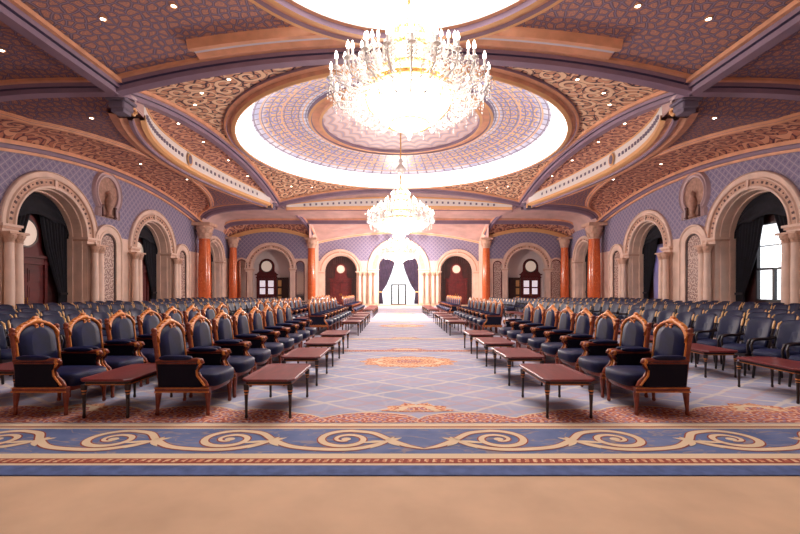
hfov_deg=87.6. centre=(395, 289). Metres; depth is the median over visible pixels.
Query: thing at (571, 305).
chair
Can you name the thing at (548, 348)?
seat cushion
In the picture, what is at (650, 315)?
chair
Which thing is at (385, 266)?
curtain
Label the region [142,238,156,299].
drape
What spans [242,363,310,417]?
coffee table
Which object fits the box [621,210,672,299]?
trim
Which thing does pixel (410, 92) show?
chandelier
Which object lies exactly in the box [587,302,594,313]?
chair
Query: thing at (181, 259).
stone column
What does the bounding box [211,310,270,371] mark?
armchair
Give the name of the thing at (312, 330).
seat cushion
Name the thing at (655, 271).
curtain
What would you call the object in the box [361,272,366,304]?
stone column
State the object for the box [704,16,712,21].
ceiling light
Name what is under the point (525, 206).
corbel
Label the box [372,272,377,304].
stone column
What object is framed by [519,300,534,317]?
chair
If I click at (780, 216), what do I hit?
drape
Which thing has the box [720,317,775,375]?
chair
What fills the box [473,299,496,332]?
armchair
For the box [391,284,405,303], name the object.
door
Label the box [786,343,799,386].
chair
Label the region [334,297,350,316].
armchair
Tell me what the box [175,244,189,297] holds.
wall niche
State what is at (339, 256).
screen
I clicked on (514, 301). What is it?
chair
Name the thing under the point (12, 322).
chair
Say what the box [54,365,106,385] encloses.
seat cushion
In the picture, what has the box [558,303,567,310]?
chair
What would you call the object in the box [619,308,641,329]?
chair
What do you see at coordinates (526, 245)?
trim
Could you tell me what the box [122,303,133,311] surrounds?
chair
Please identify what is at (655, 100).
trim
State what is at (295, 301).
armchair
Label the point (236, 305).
chair
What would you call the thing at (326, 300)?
armchair
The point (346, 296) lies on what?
armchair
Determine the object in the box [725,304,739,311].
chair
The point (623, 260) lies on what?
stone column
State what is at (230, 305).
chair
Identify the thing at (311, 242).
marble column
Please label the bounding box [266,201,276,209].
corbel
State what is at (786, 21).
trim
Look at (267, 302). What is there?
armchair
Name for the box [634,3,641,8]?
ceiling light
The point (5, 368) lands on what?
coffee table
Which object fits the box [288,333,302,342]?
seat cushion
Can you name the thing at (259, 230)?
trim
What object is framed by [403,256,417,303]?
curtain
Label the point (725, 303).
chair
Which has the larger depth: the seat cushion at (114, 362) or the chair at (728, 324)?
the chair at (728, 324)
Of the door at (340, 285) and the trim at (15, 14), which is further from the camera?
the door at (340, 285)
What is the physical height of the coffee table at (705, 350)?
0.470 m
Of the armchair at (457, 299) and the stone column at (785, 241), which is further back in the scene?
the armchair at (457, 299)
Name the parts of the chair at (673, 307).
backrest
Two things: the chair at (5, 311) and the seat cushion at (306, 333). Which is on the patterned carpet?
the chair at (5, 311)
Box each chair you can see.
[0,304,14,309]
[0,309,17,317]
[0,313,12,347]
[0,321,11,384]
[7,317,62,375]
[15,304,30,311]
[15,312,39,318]
[19,308,39,317]
[31,303,45,311]
[40,310,61,316]
[40,315,65,350]
[47,304,62,316]
[60,302,71,310]
[62,309,80,322]
[63,304,81,312]
[67,313,106,342]
[77,303,89,311]
[82,308,98,315]
[90,303,110,311]
[90,312,109,335]
[97,304,110,315]
[102,302,122,314]
[110,304,128,313]
[111,310,138,336]
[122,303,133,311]
[128,309,143,329]
[133,303,143,310]
[146,304,162,321]
[157,304,167,317]
[167,303,184,320]
[176,303,185,323]
[185,302,193,308]
[195,304,216,314]
[212,303,232,315]
[227,302,243,314]
[233,302,249,313]
[239,301,251,312]
[244,301,251,311]
[503,299,512,316]
[504,299,516,316]
[517,298,528,311]
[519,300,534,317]
[520,298,531,308]
[523,301,538,312]
[543,301,549,308]
[554,302,561,309]
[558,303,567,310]
[567,303,575,311]
[574,304,583,315]
[575,304,591,313]
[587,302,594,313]
[591,302,602,325]
[591,303,610,318]
[599,303,620,316]
[612,304,630,318]
[617,304,640,322]
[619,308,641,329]
[636,302,644,309]
[641,303,654,315]
[641,309,657,329]
[650,310,674,350]
[654,303,665,311]
[655,304,677,321]
[675,304,690,313]
[675,312,693,327]
[688,308,703,326]
[689,303,697,308]
[689,313,716,362]
[693,309,723,328]
[695,315,743,368]
[698,303,710,311]
[704,304,724,312]
[713,310,744,342]
[716,302,727,314]
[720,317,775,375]
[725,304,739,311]
[740,312,769,346]
[742,303,755,321]
[742,308,766,332]
[745,304,771,321]
[750,320,799,384]
[768,309,789,317]
[771,313,798,347]
[773,304,789,309]
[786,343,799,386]
[787,303,799,312]
[792,310,799,319]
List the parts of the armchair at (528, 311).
crest rail, backrest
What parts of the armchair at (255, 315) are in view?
post, backrest, crest rail, panel, armrest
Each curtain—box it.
[17,192,68,304]
[139,225,157,299]
[211,253,212,297]
[379,255,394,303]
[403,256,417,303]
[585,250,587,296]
[642,225,662,301]
[653,244,662,300]
[734,192,787,304]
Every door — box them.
[23,215,48,309]
[138,238,148,300]
[255,259,277,297]
[277,278,288,298]
[329,264,352,303]
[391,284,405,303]
[444,264,467,304]
[509,278,519,298]
[519,259,541,298]
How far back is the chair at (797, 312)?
10.47 m
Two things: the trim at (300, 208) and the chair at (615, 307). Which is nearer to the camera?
the chair at (615, 307)
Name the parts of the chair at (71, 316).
backrest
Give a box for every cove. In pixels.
[235,101,566,187]
[307,0,503,23]
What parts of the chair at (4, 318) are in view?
backrest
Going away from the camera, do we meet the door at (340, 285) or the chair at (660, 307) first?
the chair at (660, 307)
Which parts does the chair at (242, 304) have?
backrest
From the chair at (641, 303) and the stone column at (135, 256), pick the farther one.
the stone column at (135, 256)
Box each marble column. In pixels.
[191,222,217,298]
[225,237,240,298]
[304,237,317,303]
[479,237,492,300]
[557,237,572,297]
[581,222,607,297]
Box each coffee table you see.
[0,362,14,386]
[80,363,172,417]
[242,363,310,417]
[281,347,329,385]
[295,316,315,327]
[304,337,341,366]
[319,330,349,353]
[341,319,361,335]
[347,316,364,330]
[352,314,367,326]
[356,312,370,323]
[362,308,374,312]
[427,308,438,317]
[433,312,447,323]
[436,314,452,326]
[441,316,459,330]
[445,319,466,335]
[463,330,494,353]
[475,337,514,366]
[492,347,544,385]
[505,311,522,319]
[514,313,523,318]
[519,363,594,417]
[691,343,737,377]
[736,357,799,403]
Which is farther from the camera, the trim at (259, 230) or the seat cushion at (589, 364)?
the trim at (259, 230)
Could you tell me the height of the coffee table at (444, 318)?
0.470 m
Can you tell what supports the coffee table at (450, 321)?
on the patterned carpet
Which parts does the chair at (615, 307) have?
backrest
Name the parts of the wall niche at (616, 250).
frame, panel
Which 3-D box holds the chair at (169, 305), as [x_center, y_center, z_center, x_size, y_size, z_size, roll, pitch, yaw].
[-8.337,1.013,15.904,0.691,1.022,0.648,0,0,0]
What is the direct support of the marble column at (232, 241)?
on the floor
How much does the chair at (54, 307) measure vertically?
1.022 m
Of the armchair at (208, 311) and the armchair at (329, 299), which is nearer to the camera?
the armchair at (208, 311)
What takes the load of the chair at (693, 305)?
on the patterned carpet
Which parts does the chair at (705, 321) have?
seat, armrest, backrest, post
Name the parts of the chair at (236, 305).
backrest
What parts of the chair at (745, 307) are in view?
backrest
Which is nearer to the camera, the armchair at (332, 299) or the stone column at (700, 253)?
the armchair at (332, 299)
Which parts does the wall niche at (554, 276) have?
panel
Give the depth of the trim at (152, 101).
20.69 m
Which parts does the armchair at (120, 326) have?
post, crest rail, backrest, post, armrest, panel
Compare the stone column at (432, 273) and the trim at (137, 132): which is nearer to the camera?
the trim at (137, 132)
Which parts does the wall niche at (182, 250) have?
panel, frame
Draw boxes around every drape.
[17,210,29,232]
[39,215,66,304]
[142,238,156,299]
[211,257,211,297]
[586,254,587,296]
[643,238,657,301]
[736,215,764,304]
[774,210,787,232]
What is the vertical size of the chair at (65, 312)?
1.022 m
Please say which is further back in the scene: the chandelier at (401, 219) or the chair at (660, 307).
the chandelier at (401, 219)
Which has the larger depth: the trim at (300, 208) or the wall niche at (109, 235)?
the trim at (300, 208)
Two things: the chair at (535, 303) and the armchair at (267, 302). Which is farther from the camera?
the chair at (535, 303)
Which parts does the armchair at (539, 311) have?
panel, armrest, crest rail, backrest, post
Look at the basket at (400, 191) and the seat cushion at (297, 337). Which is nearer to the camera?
the seat cushion at (297, 337)
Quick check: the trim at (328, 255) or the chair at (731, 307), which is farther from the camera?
the trim at (328, 255)
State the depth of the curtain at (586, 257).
38.04 m
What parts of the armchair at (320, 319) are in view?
backrest, panel, seat rail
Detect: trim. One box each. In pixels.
[0,0,121,94]
[0,77,117,101]
[0,110,213,210]
[0,138,202,221]
[0,171,100,304]
[106,108,270,206]
[118,90,280,206]
[128,210,178,301]
[144,107,269,202]
[186,23,623,60]
[198,204,277,219]
[210,236,226,296]
[223,63,579,188]
[224,218,573,228]
[229,228,308,236]
[244,242,296,297]
[248,0,562,48]
[277,188,521,207]
[279,206,314,234]
[286,197,511,207]
[286,207,512,211]
[307,81,493,155]
[318,232,478,243]
[318,249,361,300]
[367,239,429,304]
[435,249,478,301]
[483,206,518,235]
[489,228,568,236]
[501,242,553,297]
[518,90,689,206]
[521,204,600,219]
[528,109,699,206]
[529,106,661,202]
[571,236,587,297]
[585,112,799,210]
[596,139,799,221]
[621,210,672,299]
[686,0,799,94]
[690,77,799,100]
[701,171,799,300]
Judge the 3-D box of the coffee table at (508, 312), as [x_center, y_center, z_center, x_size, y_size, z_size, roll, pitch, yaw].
[5.640,1.288,19.991,0.630,0.470,1.080,0,0,0]
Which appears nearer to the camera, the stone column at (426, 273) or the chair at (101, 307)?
the chair at (101, 307)
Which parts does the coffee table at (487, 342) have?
leg, leg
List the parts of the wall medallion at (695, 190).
relief panel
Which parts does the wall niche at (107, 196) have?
relief panel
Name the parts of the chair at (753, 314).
backrest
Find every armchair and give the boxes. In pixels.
[7,316,106,414]
[62,312,143,397]
[104,310,154,383]
[136,308,188,348]
[150,316,233,414]
[162,306,213,340]
[183,305,213,338]
[185,312,254,397]
[201,303,233,335]
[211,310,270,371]
[216,302,228,314]
[232,308,283,363]
[249,306,293,362]
[256,300,263,310]
[262,305,302,349]
[264,299,271,307]
[271,299,294,318]
[273,303,309,346]
[278,298,299,317]
[283,298,304,316]
[283,302,315,339]
[288,297,307,314]
[293,297,307,321]
[297,297,306,306]
[307,300,332,329]
[313,299,336,330]
[317,299,339,330]
[321,298,342,328]
[325,298,344,323]
[328,298,346,319]
[331,297,348,317]
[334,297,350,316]
[342,296,356,313]
[346,296,359,311]
[440,295,452,311]
[441,296,454,313]
[443,296,456,314]
[445,296,458,311]
[446,296,461,313]
[454,297,471,316]
[456,297,474,317]
[459,298,478,319]
[462,298,482,326]
[465,298,486,327]
[469,299,491,330]
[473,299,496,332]
[477,300,503,332]
[499,302,533,339]
[507,303,545,346]
[516,304,558,348]
[528,306,575,365]
[541,308,595,366]
[558,310,620,370]
[578,312,651,397]
[605,316,694,414]
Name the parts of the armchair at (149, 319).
post, crest rail, backrest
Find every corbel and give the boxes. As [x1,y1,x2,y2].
[105,95,137,116]
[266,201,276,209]
[522,201,532,209]
[669,95,702,116]
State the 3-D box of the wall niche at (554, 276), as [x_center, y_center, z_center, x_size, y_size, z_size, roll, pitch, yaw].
[15.320,-0.960,39.900,1.600,4.280,0.200,0,0,0]
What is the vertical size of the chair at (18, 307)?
1.022 m
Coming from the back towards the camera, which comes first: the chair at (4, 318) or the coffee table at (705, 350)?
the chair at (4, 318)
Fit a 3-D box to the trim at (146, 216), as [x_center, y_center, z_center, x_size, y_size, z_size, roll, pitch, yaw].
[-16.465,-1.860,27.550,1.410,6.800,5.340,0,0,0]
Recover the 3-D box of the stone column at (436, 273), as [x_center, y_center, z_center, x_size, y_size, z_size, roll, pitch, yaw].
[4.270,-0.140,42.700,0.518,3.360,0.518,0,0,0]
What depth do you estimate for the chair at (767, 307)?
15.24 m
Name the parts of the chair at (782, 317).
backrest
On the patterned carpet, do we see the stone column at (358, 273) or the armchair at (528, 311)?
the armchair at (528, 311)
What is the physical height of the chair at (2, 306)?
1.022 m
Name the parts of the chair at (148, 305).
backrest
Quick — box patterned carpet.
[0,306,799,475]
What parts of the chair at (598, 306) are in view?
backrest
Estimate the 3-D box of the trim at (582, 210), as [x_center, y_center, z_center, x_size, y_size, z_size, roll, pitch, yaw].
[13.401,-6.448,34.000,6.262,1.391,0.960,0,0,0]
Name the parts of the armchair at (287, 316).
crest rail, backrest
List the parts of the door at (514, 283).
panel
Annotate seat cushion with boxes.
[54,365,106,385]
[104,356,143,368]
[141,348,154,362]
[197,365,233,385]
[227,356,254,372]
[248,348,270,362]
[264,342,283,354]
[277,337,293,347]
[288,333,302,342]
[297,330,309,338]
[304,327,315,334]
[325,319,332,324]
[477,319,485,324]
[499,327,511,334]
[507,330,521,338]
[516,333,532,342]
[528,337,546,347]
[541,342,562,354]
[558,348,583,362]
[578,356,609,372]
[605,365,645,385]
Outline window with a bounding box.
[755,221,781,301]
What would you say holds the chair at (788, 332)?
on the patterned carpet
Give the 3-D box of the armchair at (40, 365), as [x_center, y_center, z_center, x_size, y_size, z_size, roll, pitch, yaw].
[-4.324,0.927,5.410,0.829,1.190,0.804,0,0,0]
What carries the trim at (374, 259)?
attached to the wall at (362, 247)
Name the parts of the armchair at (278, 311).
post, crest rail, backrest, armrest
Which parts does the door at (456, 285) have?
overdoor panel, frame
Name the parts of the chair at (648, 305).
backrest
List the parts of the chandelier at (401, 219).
stem, lamp shade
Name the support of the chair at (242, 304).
on the patterned carpet
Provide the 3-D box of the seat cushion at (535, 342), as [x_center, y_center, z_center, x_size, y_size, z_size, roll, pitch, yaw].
[3.162,1.097,8.742,0.685,0.200,0.619,0,0,0]
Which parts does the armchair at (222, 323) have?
post, crest rail, backrest, armrest, armrest, panel, seat rail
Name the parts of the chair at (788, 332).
leg, armrest, seat, post, leg, backrest, armrest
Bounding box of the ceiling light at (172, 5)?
[170,3,177,8]
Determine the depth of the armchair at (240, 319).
7.84 m
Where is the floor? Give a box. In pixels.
[0,305,799,533]
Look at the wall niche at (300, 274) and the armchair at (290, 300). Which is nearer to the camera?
the armchair at (290, 300)
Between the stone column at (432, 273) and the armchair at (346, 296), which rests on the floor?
the stone column at (432, 273)
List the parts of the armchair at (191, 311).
post, crest rail, backrest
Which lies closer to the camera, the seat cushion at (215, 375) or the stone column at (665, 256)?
the seat cushion at (215, 375)
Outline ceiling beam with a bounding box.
[116,46,691,96]
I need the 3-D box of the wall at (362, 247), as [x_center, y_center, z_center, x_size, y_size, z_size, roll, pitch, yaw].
[0.270,-2.210,43.400,16.500,7.500,0.800,0,0,0]
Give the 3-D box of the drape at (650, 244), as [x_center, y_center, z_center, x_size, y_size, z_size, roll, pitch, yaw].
[17.433,-1.035,28.534,0.133,4.954,1.493,0,0,0]
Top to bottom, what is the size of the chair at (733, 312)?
1.022 m
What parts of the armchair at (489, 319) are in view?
seat rail, panel, backrest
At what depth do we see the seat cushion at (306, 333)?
10.22 m
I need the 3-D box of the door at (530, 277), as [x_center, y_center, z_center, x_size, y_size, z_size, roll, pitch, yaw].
[13.720,-0.826,42.475,2.300,4.731,0.230,0,0,0]
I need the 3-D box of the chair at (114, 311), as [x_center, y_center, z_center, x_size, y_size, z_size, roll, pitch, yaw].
[-6.637,1.013,10.309,0.691,1.022,0.648,0,0,0]
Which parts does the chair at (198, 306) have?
backrest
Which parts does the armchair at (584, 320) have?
seat rail, panel, armrest, armrest, backrest, crest rail, post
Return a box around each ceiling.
[0,0,799,240]
[323,95,478,149]
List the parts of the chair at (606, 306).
backrest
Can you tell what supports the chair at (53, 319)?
on the patterned carpet
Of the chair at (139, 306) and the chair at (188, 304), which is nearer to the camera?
the chair at (139, 306)
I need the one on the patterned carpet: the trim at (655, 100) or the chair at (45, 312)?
the chair at (45, 312)
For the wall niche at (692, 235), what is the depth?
23.41 m
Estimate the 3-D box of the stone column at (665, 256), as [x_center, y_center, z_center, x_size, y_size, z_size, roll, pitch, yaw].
[16.200,-0.365,25.050,0.518,3.810,0.518,0,0,0]
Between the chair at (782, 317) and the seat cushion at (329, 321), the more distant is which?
the seat cushion at (329, 321)
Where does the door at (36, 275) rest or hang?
in the wall at (136, 200)
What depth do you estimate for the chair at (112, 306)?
15.27 m
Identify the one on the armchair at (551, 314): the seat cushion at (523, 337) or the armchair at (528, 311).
the seat cushion at (523, 337)
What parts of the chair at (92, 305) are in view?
backrest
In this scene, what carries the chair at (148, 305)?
on the patterned carpet
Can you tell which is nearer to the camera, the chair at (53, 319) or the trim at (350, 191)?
the chair at (53, 319)
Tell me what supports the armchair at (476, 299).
on the patterned carpet
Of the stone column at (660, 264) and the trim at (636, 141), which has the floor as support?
the stone column at (660, 264)
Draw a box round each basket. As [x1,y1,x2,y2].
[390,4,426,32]
[393,184,408,193]
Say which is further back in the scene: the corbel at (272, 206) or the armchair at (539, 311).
the corbel at (272, 206)
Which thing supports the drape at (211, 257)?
hanging from the curtain at (211, 253)
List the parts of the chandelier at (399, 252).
lamp shade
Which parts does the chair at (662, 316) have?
backrest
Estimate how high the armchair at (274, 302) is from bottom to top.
1.190 m
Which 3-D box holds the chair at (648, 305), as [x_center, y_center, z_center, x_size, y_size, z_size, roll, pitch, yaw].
[9.877,1.013,16.571,0.691,1.022,0.648,0,0,0]
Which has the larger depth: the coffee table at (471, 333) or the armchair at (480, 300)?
the armchair at (480, 300)
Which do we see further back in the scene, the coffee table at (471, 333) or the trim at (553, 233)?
the trim at (553, 233)
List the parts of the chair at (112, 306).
backrest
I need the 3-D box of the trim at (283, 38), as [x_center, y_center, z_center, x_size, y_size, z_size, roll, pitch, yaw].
[0.270,-7.920,13.450,13.616,0.860,1.000,0,0,0]
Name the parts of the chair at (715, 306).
backrest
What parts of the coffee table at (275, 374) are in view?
leg, leg, leg, leg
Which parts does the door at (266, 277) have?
pane, pane, frame, overdoor panel, pane, pane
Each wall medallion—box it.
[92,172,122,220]
[679,172,710,220]
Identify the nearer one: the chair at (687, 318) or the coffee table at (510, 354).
the coffee table at (510, 354)
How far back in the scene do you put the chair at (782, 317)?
9.00 m
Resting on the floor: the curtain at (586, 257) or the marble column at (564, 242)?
the marble column at (564, 242)
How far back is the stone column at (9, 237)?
16.78 m
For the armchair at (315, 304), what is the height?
1.190 m
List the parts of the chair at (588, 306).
backrest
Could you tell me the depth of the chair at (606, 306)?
16.62 m
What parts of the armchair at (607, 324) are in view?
seat rail, armrest, panel, armrest, backrest, crest rail, post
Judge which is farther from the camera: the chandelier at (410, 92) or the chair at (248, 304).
the chair at (248, 304)
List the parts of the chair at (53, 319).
backrest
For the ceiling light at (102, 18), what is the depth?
11.47 m
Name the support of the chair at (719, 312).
on the patterned carpet
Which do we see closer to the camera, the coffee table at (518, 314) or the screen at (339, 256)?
the coffee table at (518, 314)
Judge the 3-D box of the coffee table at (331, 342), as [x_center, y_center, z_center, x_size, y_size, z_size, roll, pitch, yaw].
[-1.520,1.288,8.774,0.630,0.470,1.080,0,0,0]
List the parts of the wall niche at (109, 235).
panel, frame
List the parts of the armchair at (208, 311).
crest rail, backrest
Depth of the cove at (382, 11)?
12.50 m
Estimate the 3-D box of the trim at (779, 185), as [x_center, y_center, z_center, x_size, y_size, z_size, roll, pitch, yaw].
[17.005,-1.960,19.500,1.410,7.000,5.540,0,0,0]
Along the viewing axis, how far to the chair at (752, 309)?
11.67 m
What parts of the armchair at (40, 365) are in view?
post, leg, panel, crest rail, backrest, armrest, seat rail, post, leg, leg, panel, armrest, leg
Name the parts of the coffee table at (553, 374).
leg, leg, leg, leg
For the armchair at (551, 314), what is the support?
on the patterned carpet
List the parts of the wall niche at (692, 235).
frame, panel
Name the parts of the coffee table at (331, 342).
leg, leg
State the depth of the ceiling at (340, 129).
26.00 m
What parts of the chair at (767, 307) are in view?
backrest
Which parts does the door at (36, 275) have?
overdoor panel, frame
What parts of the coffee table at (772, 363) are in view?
leg, leg, leg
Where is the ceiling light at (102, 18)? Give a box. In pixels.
[99,16,106,21]
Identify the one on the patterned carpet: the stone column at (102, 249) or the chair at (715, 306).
the chair at (715, 306)
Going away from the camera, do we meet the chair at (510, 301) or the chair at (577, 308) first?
the chair at (577, 308)
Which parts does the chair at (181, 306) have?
backrest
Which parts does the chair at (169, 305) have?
backrest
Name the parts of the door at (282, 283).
panel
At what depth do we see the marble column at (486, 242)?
39.18 m
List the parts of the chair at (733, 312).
backrest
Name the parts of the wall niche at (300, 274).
panel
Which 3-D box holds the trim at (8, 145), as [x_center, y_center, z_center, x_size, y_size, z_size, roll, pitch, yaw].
[-15.830,-5.950,24.200,0.340,1.820,19.600,0,0,0]
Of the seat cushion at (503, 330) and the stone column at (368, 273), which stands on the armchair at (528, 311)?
the seat cushion at (503, 330)
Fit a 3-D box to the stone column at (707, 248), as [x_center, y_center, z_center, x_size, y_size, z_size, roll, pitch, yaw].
[16.200,-0.415,21.700,0.518,3.910,0.518,0,0,0]
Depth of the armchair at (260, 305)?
14.24 m
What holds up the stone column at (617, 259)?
on the floor
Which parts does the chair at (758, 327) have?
leg, armrest, seat frame, seat, leg, backrest, armrest, post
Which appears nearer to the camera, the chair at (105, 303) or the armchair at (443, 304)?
the chair at (105, 303)
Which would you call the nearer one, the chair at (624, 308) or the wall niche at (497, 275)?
the chair at (624, 308)
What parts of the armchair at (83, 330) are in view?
post, crest rail, backrest, post, armrest, leg, panel, armrest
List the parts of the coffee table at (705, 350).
leg, leg, leg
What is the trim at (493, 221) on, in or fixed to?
attached to the wall at (501, 244)
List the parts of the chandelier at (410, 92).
arm, arm, arm, arm, arm, arm, arm, arm, arm, arm, arm, lamp shade, stem, arm, arm, arm, arm, arm, arm, arm, arm, arm, arm, arm, arm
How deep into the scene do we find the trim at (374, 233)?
42.87 m
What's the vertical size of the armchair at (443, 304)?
1.190 m
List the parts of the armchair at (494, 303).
backrest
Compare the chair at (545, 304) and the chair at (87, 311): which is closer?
the chair at (87, 311)
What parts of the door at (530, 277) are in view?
pane, pane, overdoor panel, frame, pane, pane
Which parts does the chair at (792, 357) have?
leg, armrest, seat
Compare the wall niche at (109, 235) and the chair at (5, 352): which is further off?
the wall niche at (109, 235)
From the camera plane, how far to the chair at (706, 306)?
15.89 m
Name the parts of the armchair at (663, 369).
leg, armrest, panel, leg, seat rail, post, armrest, panel, backrest, crest rail, leg, post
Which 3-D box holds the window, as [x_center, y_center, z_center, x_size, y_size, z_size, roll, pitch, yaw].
[17.710,-1.335,19.500,0.160,3.750,1.900,0,0,0]
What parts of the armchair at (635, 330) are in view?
seat rail, armrest, leg, panel, armrest, post, backrest, crest rail, post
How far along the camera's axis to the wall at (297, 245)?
40.00 m
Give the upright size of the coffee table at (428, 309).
0.470 m
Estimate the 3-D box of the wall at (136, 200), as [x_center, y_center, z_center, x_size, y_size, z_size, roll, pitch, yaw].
[-16.585,-2.635,17.700,1.170,8.350,44.600,0,0,0]
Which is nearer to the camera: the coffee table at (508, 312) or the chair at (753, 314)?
the chair at (753, 314)
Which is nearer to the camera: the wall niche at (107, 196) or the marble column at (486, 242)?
the wall niche at (107, 196)
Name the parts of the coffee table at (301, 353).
leg, leg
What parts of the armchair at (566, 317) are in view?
armrest, panel, crest rail, backrest, post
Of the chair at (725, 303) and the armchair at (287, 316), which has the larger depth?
the chair at (725, 303)
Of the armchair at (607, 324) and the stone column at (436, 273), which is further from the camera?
the stone column at (436, 273)
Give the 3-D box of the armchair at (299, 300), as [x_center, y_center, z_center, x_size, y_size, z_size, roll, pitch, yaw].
[-4.324,0.927,20.171,0.829,1.190,0.804,0,0,0]
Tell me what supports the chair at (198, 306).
on the patterned carpet
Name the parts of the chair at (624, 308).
backrest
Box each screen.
[325,256,354,295]
[442,256,471,303]
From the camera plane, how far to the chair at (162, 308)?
15.24 m
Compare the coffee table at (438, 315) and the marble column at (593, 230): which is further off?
the marble column at (593, 230)
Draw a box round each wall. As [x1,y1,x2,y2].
[0,151,228,303]
[237,224,318,303]
[319,234,478,304]
[479,224,560,299]
[568,151,799,303]
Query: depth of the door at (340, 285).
43.70 m
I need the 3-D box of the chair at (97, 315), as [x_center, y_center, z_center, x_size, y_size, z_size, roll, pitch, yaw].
[-6.637,1.013,9.642,0.691,1.022,0.648,0,0,0]
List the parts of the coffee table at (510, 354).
leg, leg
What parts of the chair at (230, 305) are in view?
backrest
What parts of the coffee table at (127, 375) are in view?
leg, leg, leg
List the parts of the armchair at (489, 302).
backrest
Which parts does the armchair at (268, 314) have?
post, backrest, crest rail, armrest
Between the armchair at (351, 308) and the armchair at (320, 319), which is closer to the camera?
the armchair at (320, 319)
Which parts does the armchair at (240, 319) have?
post, backrest, crest rail, armrest, panel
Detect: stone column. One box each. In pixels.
[0,231,21,309]
[15,233,29,309]
[87,244,102,302]
[99,245,108,301]
[128,252,141,307]
[138,253,145,301]
[170,258,180,298]
[178,258,183,298]
[357,272,361,300]
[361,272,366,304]
[367,272,371,304]
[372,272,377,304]
[420,272,424,304]
[425,272,429,304]
[431,272,435,304]
[435,272,439,304]
[615,258,620,297]
[618,258,628,297]
[655,253,662,298]
[659,252,672,299]
[693,245,703,300]
[699,244,715,301]
[775,232,790,303]
[784,231,799,303]
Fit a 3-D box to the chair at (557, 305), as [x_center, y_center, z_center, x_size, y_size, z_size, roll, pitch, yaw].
[6.477,1.013,17.238,0.691,1.022,0.648,0,0,0]
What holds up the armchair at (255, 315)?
on the patterned carpet
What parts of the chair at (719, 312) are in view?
backrest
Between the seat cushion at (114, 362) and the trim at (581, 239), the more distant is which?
the trim at (581, 239)
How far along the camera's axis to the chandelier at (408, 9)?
8.41 m
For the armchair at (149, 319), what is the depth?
7.78 m
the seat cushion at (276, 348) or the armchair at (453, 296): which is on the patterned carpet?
the armchair at (453, 296)
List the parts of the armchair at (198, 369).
post, leg, crest rail, backrest, panel, armrest, post, leg, seat rail, panel, armrest, leg, leg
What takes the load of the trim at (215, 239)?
attached to the wall at (136, 200)
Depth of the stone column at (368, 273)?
42.55 m
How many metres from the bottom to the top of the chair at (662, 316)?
1.022 m
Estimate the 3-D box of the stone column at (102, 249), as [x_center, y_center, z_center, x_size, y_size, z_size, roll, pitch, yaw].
[-15.660,-0.415,22.100,0.518,3.910,0.518,0,0,0]
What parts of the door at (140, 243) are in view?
overdoor panel, frame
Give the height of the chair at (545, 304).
1.022 m
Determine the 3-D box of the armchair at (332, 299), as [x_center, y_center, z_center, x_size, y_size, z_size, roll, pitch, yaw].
[-2.594,0.927,19.338,0.829,1.190,0.804,0,0,0]
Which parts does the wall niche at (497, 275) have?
panel, frame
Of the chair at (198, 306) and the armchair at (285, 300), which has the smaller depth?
the chair at (198, 306)
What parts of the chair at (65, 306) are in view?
backrest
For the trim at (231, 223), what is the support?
attached to the wall at (297, 245)
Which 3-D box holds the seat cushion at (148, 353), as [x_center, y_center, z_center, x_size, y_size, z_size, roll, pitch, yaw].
[-4.252,1.097,7.076,0.685,0.200,0.619,0,0,0]
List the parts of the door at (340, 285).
overdoor panel, frame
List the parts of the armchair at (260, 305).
backrest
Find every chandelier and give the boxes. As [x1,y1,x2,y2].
[326,0,493,139]
[366,133,434,239]
[377,235,420,264]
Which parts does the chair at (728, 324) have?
armrest, leg, seat, armrest, backrest, post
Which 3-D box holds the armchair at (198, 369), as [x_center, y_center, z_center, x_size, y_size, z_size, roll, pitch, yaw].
[-2.594,0.927,5.410,0.829,1.190,0.804,0,0,0]
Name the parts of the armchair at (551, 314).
panel, armrest, crest rail, backrest, post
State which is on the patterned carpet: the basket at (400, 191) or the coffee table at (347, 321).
the coffee table at (347, 321)
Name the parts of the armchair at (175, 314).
crest rail, backrest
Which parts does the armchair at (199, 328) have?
post, crest rail, backrest, armrest, armrest, panel, leg, seat rail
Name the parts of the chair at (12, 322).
backrest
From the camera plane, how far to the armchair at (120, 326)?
6.96 m
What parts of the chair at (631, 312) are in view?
backrest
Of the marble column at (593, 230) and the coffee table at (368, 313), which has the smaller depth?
the coffee table at (368, 313)
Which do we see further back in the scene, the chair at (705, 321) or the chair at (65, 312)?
the chair at (65, 312)
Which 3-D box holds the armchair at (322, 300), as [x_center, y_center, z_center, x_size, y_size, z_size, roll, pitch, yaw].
[-2.594,0.927,16.839,0.829,1.190,0.804,0,0,0]
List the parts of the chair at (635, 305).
backrest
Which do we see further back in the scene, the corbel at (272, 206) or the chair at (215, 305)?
the corbel at (272, 206)
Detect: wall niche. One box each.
[94,224,122,301]
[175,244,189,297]
[237,258,248,297]
[294,259,306,301]
[491,259,503,297]
[549,258,560,298]
[609,244,623,297]
[678,224,707,302]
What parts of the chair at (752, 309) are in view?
backrest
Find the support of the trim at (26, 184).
attached to the wall at (136, 200)
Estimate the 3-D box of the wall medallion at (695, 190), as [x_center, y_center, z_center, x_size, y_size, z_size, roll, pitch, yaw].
[16.380,-5.265,23.050,0.480,2.571,2.278,0,0,0]
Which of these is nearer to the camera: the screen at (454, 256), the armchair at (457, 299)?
the armchair at (457, 299)
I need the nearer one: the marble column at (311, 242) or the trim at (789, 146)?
the trim at (789, 146)
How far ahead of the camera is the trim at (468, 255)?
42.91 m
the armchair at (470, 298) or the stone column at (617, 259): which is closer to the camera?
the armchair at (470, 298)
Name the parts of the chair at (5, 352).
leg, backrest, post, seat frame, seat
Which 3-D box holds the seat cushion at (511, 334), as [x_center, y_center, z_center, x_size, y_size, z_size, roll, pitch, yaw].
[3.162,1.097,10.408,0.685,0.200,0.619,0,0,0]
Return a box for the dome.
[251,72,550,174]

